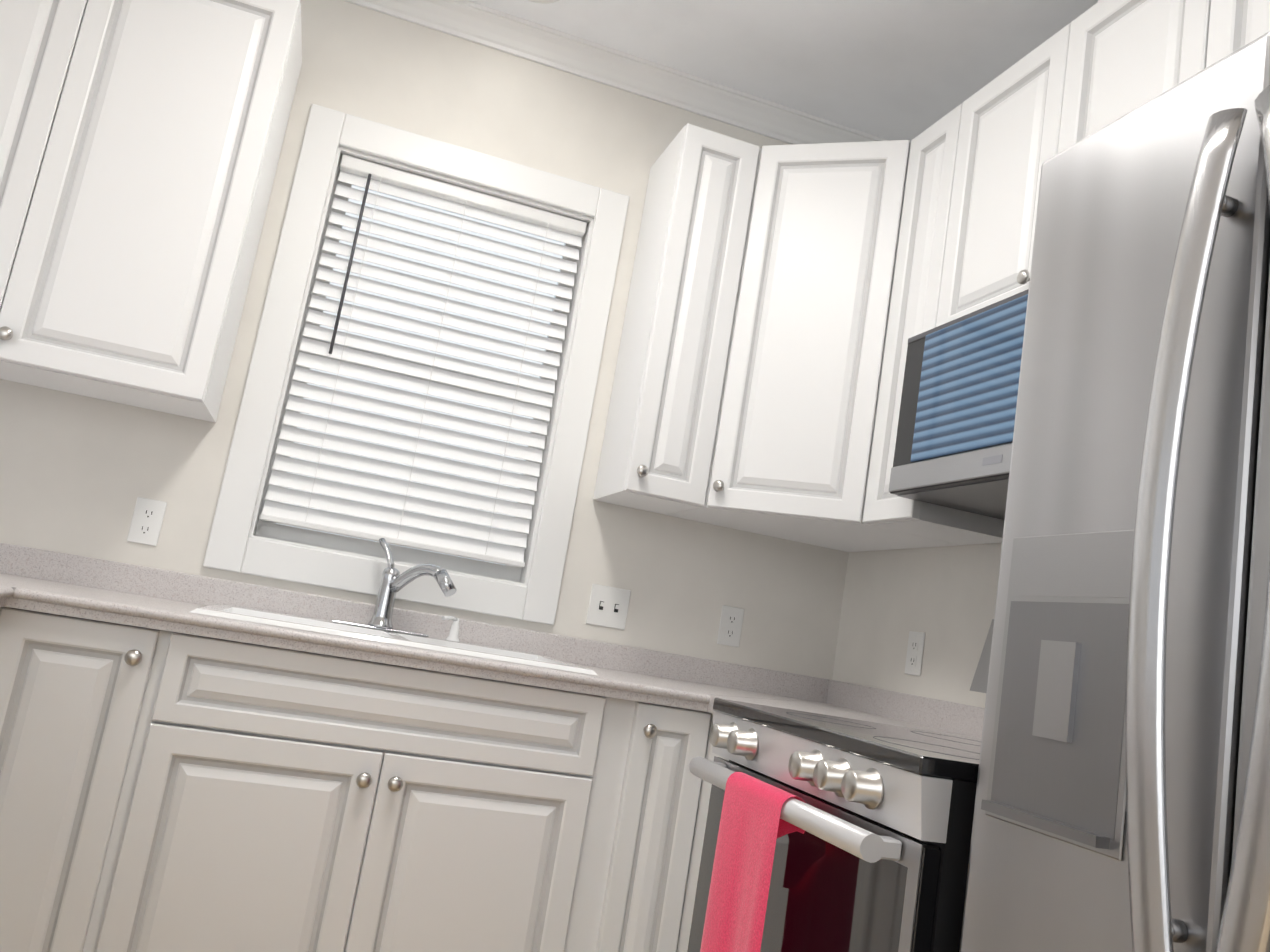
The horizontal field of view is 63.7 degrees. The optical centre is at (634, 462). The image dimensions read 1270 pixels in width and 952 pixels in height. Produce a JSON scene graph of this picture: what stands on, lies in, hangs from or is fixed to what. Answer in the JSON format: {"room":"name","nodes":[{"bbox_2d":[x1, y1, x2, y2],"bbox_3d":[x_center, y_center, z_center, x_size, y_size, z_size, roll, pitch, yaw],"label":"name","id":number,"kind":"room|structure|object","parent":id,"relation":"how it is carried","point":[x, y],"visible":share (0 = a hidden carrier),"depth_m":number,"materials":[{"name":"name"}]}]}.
{"room":"kitchen","nodes":[
{"label":"kitchen","id":0,"kind":"room"},
{"bbox_2d":[0,0,848,679],"bbox_3d":[-2.065,-0.288,2.490,6.220,2.740,0.120,12,-10,-16],"label":"wall","id":1,"kind":"structure","parent":0,"point":[80,474],"depth_m":2.98,"materials":[{"name":"paint"}]},
{"bbox_2d":[127,497,166,545],"bbox_3d":[-1.253,0.150,2.626,0.072,0.116,0.007,12,-10,-16],"label":"electrical outlet","id":2,"kind":"object","parent":1,"relation":"attached to","point":[147,521],"visible":1,"depth_m":2.62,"materials":[{"name":"white plastic"}]},
{"bbox_2d":[0,0,301,422],"bbox_3d":[-1.396,-0.730,2.494,0.910,1.050,0.364,12,-10,-16],"label":"upper cabinet","id":3,"kind":"object","parent":1,"relation":"attached to","point":[141,142],"visible":1,"depth_m":2.40,"materials":[{"name":"white wood"}]},
{"bbox_2d":[203,104,628,624],"bbox_3d":[-0.588,-0.265,2.948,0.945,1.310,0.149,12,-10,-16],"label":"window","id":4,"kind":"structure","parent":1,"relation":"in","point":[244,538],"depth_m":2.90,"materials":[{"name":"white wood"}]},
{"bbox_2d":[260,154,586,567],"bbox_3d":[-0.578,-0.288,2.930,0.729,1.059,0.062,12,-10,-16],"label":"window blinds","id":5,"kind":"object","parent":4,"relation":"attached to","point":[365,174],"visible":0.92,"depth_m":2.92,"materials":[{"name":"white plastic"}]},
{"bbox_2d":[586,584,630,629],"bbox_3d":[-0.075,0.417,2.961,0.118,0.116,0.016,12,-10,-16],"label":"light switch","id":6,"kind":"object","parent":1,"relation":"attached to","point":[608,606],"visible":1,"depth_m":2.96,"materials":[{"name":"white plastic"}]},
{"bbox_2d":[343,0,888,144],"bbox_3d":[-1.891,-1.605,2.603,6.070,0.083,0.066,12,-10,-16],"label":"crown molding","id":7,"kind":"structure","parent":1,"relation":"attached to","point":[529,40],"depth_m":3.09,"materials":[{"name":"white wood"}]},
{"bbox_2d":[593,123,759,513],"bbox_3d":[0.123,-0.400,2.934,0.226,1.050,0.364,12,-10,-16],"label":"upper cabinet","id":8,"kind":"object","parent":1,"relation":"attached to","point":[660,427],"visible":1,"depth_m":2.81,"materials":[{"name":"white wood"}]},
{"bbox_2d":[717,605,743,646],"bbox_3d":[0.288,0.490,3.071,0.072,0.116,0.007,12,-10,-16],"label":"electrical outlet","id":9,"kind":"object","parent":1,"relation":"attached to","point":[730,626],"visible":1,"depth_m":3.07,"materials":[{"name":"white plastic"}]},
{"bbox_2d":[665,140,959,551],"bbox_3d":[0.554,-0.327,2.939,0.624,1.050,0.599,12,-10,-16],"label":"upper cabinet","id":10,"kind":"object","parent":1,"relation":"attached to","point":[792,448],"visible":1,"depth_m":2.74,"materials":[{"name":"white wood"}]},
{"bbox_2d":[468,0,1097,141],"bbox_3d":[-0.792,-2.038,-0.594,6.220,0.050,7.120,12,-10,-16],"label":"ceiling","id":11,"kind":"structure","parent":0,"point":[889,70],"depth_m":2.94,"materials":[{"name":"paint"}]},
{"bbox_2d":[528,0,558,3],"bbox_3d":[-0.275,-1.331,2.849,0.164,0.006,0.164,12,-10,-16],"label":"recessed light","id":12,"kind":"object","parent":11,"relation":"in","point":[545,1],"visible":1,"depth_m":2.92,"materials":[{"name":"white"}]},
{"bbox_2d":[832,543,1001,707],"bbox_3d":[1.805,-0.079,-0.072,0.190,2.740,7.000,12,-10,-16],"label":"wall","id":13,"kind":"structure","parent":0,"point":[943,598],"depth_m":2.78,"materials":[{"name":"paint"}]},
{"bbox_2d":[905,631,924,675],"bbox_3d":[0.753,0.513,2.755,0.007,0.116,0.072,12,-10,-16],"label":"electrical outlet","id":14,"kind":"object","parent":13,"relation":"attached to","point":[914,656],"visible":1,"depth_m":2.75,"materials":[{"name":"white plastic"}]},
{"bbox_2d":[863,103,1003,544],"bbox_3d":[0.828,-0.341,2.592,0.297,1.050,0.226,12,-10,-16],"label":"upper cabinet","id":15,"kind":"object","parent":13,"relation":"attached to","point":[914,304],"visible":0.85,"depth_m":2.55,"materials":[{"name":"white wood"}]},
{"bbox_2d":[936,0,1210,326],"bbox_3d":[0.993,-0.604,2.158,0.331,0.629,0.750,12,-10,-16],"label":"upper cabinet","id":16,"kind":"object","parent":13,"relation":"attached to","point":[1100,64],"visible":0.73,"depth_m":2.19,"materials":[{"name":"white wood"}]},
{"bbox_2d":[889,289,1028,519],"bbox_3d":[0.878,-0.120,2.058,0.406,0.376,0.756,12,-10,-16],"label":"microwave","id":17,"kind":"object","parent":16,"relation":"attached to","point":[955,431],"visible":0.21,"depth_m":2.15,"materials":[{"name":"silver metal"}]},
{"bbox_2d":[1206,0,1269,67],"bbox_3d":[1.214,-0.678,1.512,0.297,0.629,0.622,12,-10,-16],"label":"upper cabinet","id":18,"kind":"object","parent":13,"relation":"attached to","point":[1234,25],"depth_m":1.73,"materials":[{"name":"white wood"}]},
{"bbox_3d":[-1.247,0.675,-1.059,6.220,0.050,7.120,12,-10,-16],"label":"floor","id":19,"kind":"structure","parent":0,"visible":0},
{"bbox_2d":[0,607,207,951],"bbox_3d":[-1.234,0.763,2.214,0.321,0.874,0.618,12,-10,-16],"label":"base cabinet","id":20,"kind":"object","parent":19,"relation":"on","point":[83,701],"depth_m":1.96,"materials":[{"name":"white wood"}]},
{"bbox_2d":[104,687,607,951],"bbox_3d":[-0.671,0.978,2.366,0.934,0.689,0.618,12,-10,-16],"label":"base cabinet","id":21,"kind":"object","parent":19,"relation":"on","point":[164,791],"depth_m":2.10,"materials":[{"name":"white wood"}]},
{"bbox_2d":[528,686,710,951],"bbox_3d":[-0.106,1.008,2.540,0.261,0.874,0.618,12,-10,-16],"label":"base cabinet","id":22,"kind":"object","parent":19,"relation":"on","point":[637,885],"depth_m":2.28,"materials":[{"name":"white wood"}]},
{"bbox_2d":[676,713,723,951],"bbox_3d":[0.345,1.083,2.540,0.615,0.874,0.870,12,-10,-16],"label":"base cabinet","id":23,"kind":"object","parent":19,"relation":"on","point":[693,869],"depth_m":2.29,"materials":[{"name":"white wood"}]},
{"bbox_2d":[687,619,993,951],"bbox_3d":[0.533,0.823,1.767,0.764,1.184,0.752,12,-10,-16],"label":"range","id":24,"kind":"object","parent":19,"relation":"on","point":[874,857],"visible":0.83,"depth_m":1.53,"materials":[{"name":"silver metal"}]},
{"bbox_2d":[700,772,805,951],"bbox_3d":[0.184,0.726,1.688,0.060,0.388,0.225,12,-10,-16],"label":"hanging towel","id":25,"kind":"object","parent":24,"relation":"hanging from","point":[753,826],"visible":0.92,"depth_m":1.69,"materials":[{"name":"pink fabric"}]},
{"bbox_2d":[959,31,1269,951],"bbox_3d":[0.836,0.439,1.036,0.759,1.786,0.806,12,-10,-16],"label":"refrigerator","id":26,"kind":"object","parent":19,"relation":"on","point":[1123,795],"visible":1,"depth_m":1.13,"materials":[{"name":"grey metal"}]},
{"bbox_3d":[-1.223,0.506,0.708,0.652,0.874,3.537,12,-10,-16],"label":"base cabinet","id":27,"kind":"object","parent":19,"relation":"on","visible":0},
{"bbox_2d":[0,543,43,609],"bbox_3d":[-1.139,0.024,0.771,0.690,0.110,3.618,12,-10,-16],"label":"countertop","id":28,"kind":"structure","parent":27,"relation":"on","point":[19,565],"depth_m":2.51,"materials":[{"name":"stone"}]},
{"bbox_2d":[28,550,711,710],"bbox_3d":[-0.277,0.472,2.541,2.077,0.110,0.679,12,-10,-16],"label":"countertop","id":29,"kind":"structure","parent":27,"relation":"on","point":[45,581],"depth_m":2.54,"materials":[{"name":"stone"}]},
{"bbox_2d":[190,604,597,675],"bbox_3d":[-0.595,0.503,2.469,0.884,0.176,0.559,12,-10,-16],"label":"sink","id":30,"kind":"object","parent":29,"relation":"in","point":[325,626],"visible":0.29,"depth_m":2.35,"materials":[{"name":"white ceramic"}]},
{"bbox_2d":[441,616,459,641],"bbox_3d":[-0.492,0.440,2.727,0.063,0.065,0.055,12,-10,-16],"label":"soap dispenser","id":31,"kind":"object","parent":30,"relation":"on","point":[453,633],"visible":1,"depth_m":2.73,"materials":[{"name":"white plastic"}]},
{"bbox_2d":[331,538,456,636],"bbox_3d":[-0.615,0.317,2.645,0.284,0.237,0.201,12,-10,-16],"label":"faucet","id":32,"kind":"object","parent":29,"relation":"on","point":[393,581],"visible":1,"depth_m":2.66,"materials":[{"name":"silver metal"}]},
{"bbox_2d":[704,660,984,738],"bbox_3d":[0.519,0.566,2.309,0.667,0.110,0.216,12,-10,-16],"label":"countertop","id":33,"kind":"structure","parent":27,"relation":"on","point":[729,681],"depth_m":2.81,"materials":[{"name":"stone"}]}
]}

